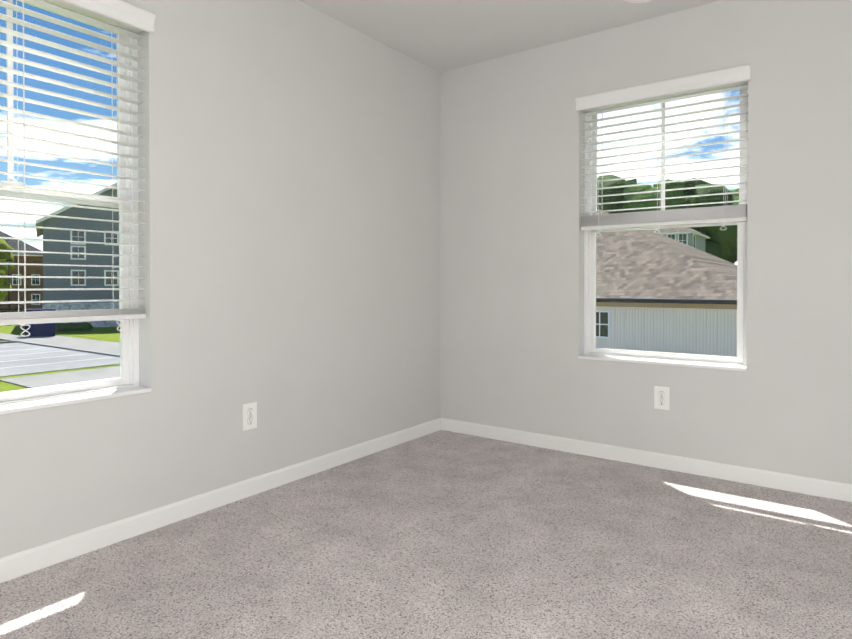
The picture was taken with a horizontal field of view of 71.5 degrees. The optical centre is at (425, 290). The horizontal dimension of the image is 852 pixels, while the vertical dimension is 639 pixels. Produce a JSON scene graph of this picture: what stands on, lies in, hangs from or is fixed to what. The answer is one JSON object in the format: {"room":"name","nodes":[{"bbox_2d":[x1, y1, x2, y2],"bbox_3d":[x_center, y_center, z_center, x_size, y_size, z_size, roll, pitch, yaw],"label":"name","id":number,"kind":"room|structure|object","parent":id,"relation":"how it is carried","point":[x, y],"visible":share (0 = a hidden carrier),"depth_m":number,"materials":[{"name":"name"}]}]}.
{"room":"empty bedroom","nodes":[
{"label":"empty bedroom","id":0,"kind":"room"},
{"bbox_2d":[0,0,440,557],"bbox_3d":[-1.282,-0.247,2.271,0.160,2.425,4.460,0,1,36],"label":"wall","id":1,"kind":"structure","parent":0,"point":[290,195],"depth_m":2.80,"materials":[{"name":"grey paint"}]},
{"bbox_2d":[0,0,138,404],"bbox_3d":[-1.462,-0.341,2.092,0.070,1.496,0.870,0,1,36],"label":"window","id":2,"kind":"structure","parent":1,"relation":"in","point":[129,355],"depth_m":2.38,"materials":[{"name":"white plastic"}]},
{"bbox_2d":[0,0,155,336],"bbox_3d":[-1.383,-0.470,2.033,0.106,1.260,0.894,0,1,36],"label":"window blinds","id":3,"kind":"object","parent":2,"relation":"attached to","point":[126,16],"visible":1,"depth_m":2.18,"materials":[{"name":"white plastic"}]},
{"bbox_2d":[0,386,150,414],"bbox_3d":[-1.395,0.404,2.051,0.094,0.016,0.869,0,1,36],"label":"sill","id":4,"kind":"structure","parent":1,"relation":"attached to","point":[48,403],"depth_m":2.16,"materials":[{"name":"white wood"}]},
{"bbox_2d":[0,418,440,582],"bbox_3d":[-1.165,0.925,2.296,0.013,0.080,4.300,0,1,36],"label":"baseboard","id":5,"kind":"structure","parent":1,"relation":"attached to","point":[23,562],"depth_m":2.48,"materials":[{"name":"white wood"}]},
{"bbox_2d":[243,402,256,430],"bbox_3d":[-0.822,0.590,2.767,0.007,0.122,0.078,0,1,36],"label":"electrical outlet","id":6,"kind":"object","parent":1,"relation":"attached to","point":[249,415],"visible":1,"depth_m":2.76,"materials":[{"name":"white plastic"}]},
{"bbox_2d":[0,430,851,638],"bbox_3d":[0.324,1.101,1.210,4.020,0.250,4.620,0,1,36],"label":"floor","id":7,"kind":"structure","parent":0,"point":[441,534],"depth_m":2.10,"materials":[{"name":"carpet"}]},
{"bbox_2d":[299,0,719,71],"bbox_3d":[0.324,-1.549,1.184,4.020,0.200,4.620,0,1,36],"label":"ceiling","id":8,"kind":"structure","parent":0,"point":[442,35],"depth_m":3.23,"materials":[{"name":"paint"}]},
{"bbox_2d":[624,0,650,2],"bbox_3d":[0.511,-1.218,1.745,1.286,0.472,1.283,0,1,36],"label":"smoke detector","id":9,"kind":"object","parent":8,"relation":"hanging from","point":[637,1],"visible":1,"depth_m":2.29,"materials":[{"name":"white plastic"}]},
{"bbox_2d":[440,0,851,483],"bbox_3d":[1.639,-0.254,2.997,4.020,2.425,0.160,0,1,36],"label":"wall","id":10,"kind":"structure","parent":0,"point":[512,257],"depth_m":3.19,"materials":[{"name":"grey paint"}]},
{"bbox_2d":[441,418,851,501],"bbox_3d":[1.594,0.919,2.935,3.687,0.080,0.013,0,1,36],"label":"baseboard","id":11,"kind":"structure","parent":10,"relation":"attached to","point":[796,483],"depth_m":3.15,"materials":[{"name":"white wood"}]},
{"bbox_2d":[654,386,668,409],"bbox_3d":[1.265,0.579,3.176,0.078,0.122,0.007,0,1,36],"label":"electrical outlet","id":12,"kind":"object","parent":10,"relation":"attached to","point":[661,397],"visible":1,"depth_m":3.17,"materials":[{"name":"white plastic"}]},
{"bbox_2d":[578,354,746,370],"bbox_3d":[1.264,0.392,3.226,0.869,0.016,0.094,0,1,36],"label":"sill","id":13,"kind":"structure","parent":10,"relation":"attached to","point":[674,363],"depth_m":3.17,"materials":[{"name":"white wood"}]},
{"bbox_2d":[584,83,747,365],"bbox_3d":[1.312,-0.352,3.285,0.870,1.496,0.070,0,1,36],"label":"window","id":14,"kind":"structure","parent":10,"relation":"in","point":[590,315],"depth_m":3.29,"materials":[{"name":"white plastic"}]},
{"bbox_2d":[575,64,750,235],"bbox_3d":[1.254,-0.709,3.203,0.894,0.805,0.106,0,1,36],"label":"window blinds","id":15,"kind":"object","parent":14,"relation":"attached to","point":[736,75],"visible":0.96,"depth_m":3.18,"materials":[{"name":"white plastic"}]},
{"label":"outside","id":16,"kind":"structure","parent":0,"visible":0},
{"bbox_2d":[0,311,119,391],"bbox_3d":[1.036,3.362,90.082,420.000,0.500,380.000,0,1,36],"label":"lawn","id":17,"kind":"structure","parent":16,"point":[101,335],"depth_m":46.23,"materials":[{"name":"green plant"}]},
{"bbox_2d":[0,239,15,300],"bbox_3d":[-47.935,-1.257,64.802,5.729,9.229,5.040,0,1,36],"label":"tree","id":18,"kind":"object","parent":17,"relation":"on","point":[4,269],"depth_m":64.84,"materials":[{"name":"green plant"}]},
{"bbox_2d":[6,260,11,325],"bbox_3d":[-40.534,0.248,57.522,0.640,6.360,0.440,0,1,36],"label":"light pole","id":19,"kind":"object","parent":17,"relation":"on","point":[8,261],"depth_m":57.47,"materials":[{"name":"black metal"}]},
{"bbox_2d":[0,308,21,311],"bbox_3d":[-53.992,2.731,70.066,10.290,1.150,0.140,0,1,-24],"label":"fence","id":20,"kind":"object","parent":17,"relation":"on","point":[16,309],"depth_m":71.82,"materials":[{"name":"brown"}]},
{"bbox_2d":[0,231,42,310],"bbox_3d":[-67.873,-3.395,92.771,14.000,12.960,14.000,0,1,-39],"label":"apartment","id":21,"kind":"structure","parent":17,"relation":"on","point":[33,257],"depth_m":90.41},
{"bbox_2d":[0,366,119,387],"bbox_3d":[-0.767,3.749,21.945,30.500,0.050,15.850,0,1,36],"label":"sidewalk","id":22,"kind":"structure","parent":17,"relation":"on","point":[58,378],"depth_m":25.04,"materials":[{"name":"grey concrete"}]},
{"bbox_2d":[0,333,119,356],"bbox_3d":[-54.810,3.594,32.737,67.500,0.150,61.500,0,1,36],"label":"footpath","id":23,"kind":"structure","parent":17,"relation":"on","point":[69,342],"depth_m":38.76,"materials":[{"name":"grey concrete"}]},
{"bbox_2d":[24,308,55,336],"bbox_3d":[-28.997,2.421,44.428,1.980,2.020,1.580,0,1,-34],"label":"dumpster","id":24,"kind":"object","parent":23,"relation":"on","point":[33,330],"depth_m":43.83,"materials":[{"name":"blue metal"}]},
{"bbox_2d":[0,343,119,376],"bbox_3d":[-36.780,3.832,14.167,16.470,0.036,52.790,0,1,36],"label":"parking lot","id":25,"kind":"structure","parent":17,"relation":"on","point":[14,366],"depth_m":31.20,"materials":[{"name":"grey"}]},
{"bbox_2d":[55,322,93,330],"bbox_3d":[-30.511,3.185,50.775,3.792,0.944,1.336,0,1,-4],"label":"shrubs","id":26,"kind":"object","parent":17,"relation":"on","point":[71,326],"depth_m":50.37,"materials":[{"name":"green plant"}]},
{"bbox_2d":[36,182,119,326],"bbox_3d":[-33.355,-3.620,63.499,14.100,13.980,18.100,0,1,-33],"label":"apartment","id":27,"kind":"structure","parent":17,"relation":"on","point":[78,271],"depth_m":54.48,"materials":[{"name":"grey"}]},
{"bbox_2d":[597,174,636,213],"bbox_3d":[30.512,-7.518,92.130,11.146,21.218,11.933,0,1,36],"label":"tree","id":28,"kind":"object","parent":17,"relation":"on","point":[617,198],"depth_m":89.32,"materials":[{"name":"green plant"}]},
{"bbox_2d":[622,179,692,228],"bbox_3d":[35.420,-6.746,89.674,12.392,19.722,11.398,0,1,36],"label":"tree","id":29,"kind":"object","parent":17,"relation":"on","point":[641,196],"depth_m":86.58,"materials":[{"name":"green plant"}]},
{"bbox_2d":[596,209,736,356],"bbox_3d":[6.748,-0.635,38.117,28.920,8.503,19.900,0,1,36],"label":"neighboring house","id":30,"kind":"structure","parent":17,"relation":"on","point":[605,293],"depth_m":24.98,"materials":[{"name":"white"}]},
{"bbox_2d":[652,228,709,250],"bbox_3d":[27.710,-3.187,74.486,12.900,12.900,9.900,0,1,36],"label":"house","id":31,"kind":"structure","parent":17,"relation":"on","point":[686,236],"depth_m":68.49,"materials":[{"name":"white"}]},
{"bbox_2d":[683,178,736,263],"bbox_3d":[43.311,-7.199,90.335,13.312,20.614,12.204,0,1,36],"label":"tree","id":32,"kind":"object","parent":17,"relation":"on","point":[710,242],"depth_m":86.54,"materials":[{"name":"green plant"}]},
{"bbox_2d":[701,188,738,254],"bbox_3d":[47.809,-6.149,87.892,13.153,18.564,14.050,0,1,36],"label":"tree","id":33,"kind":"object","parent":17,"relation":"on","point":[718,235],"depth_m":85.03,"materials":[{"name":"green plant"}]}
]}

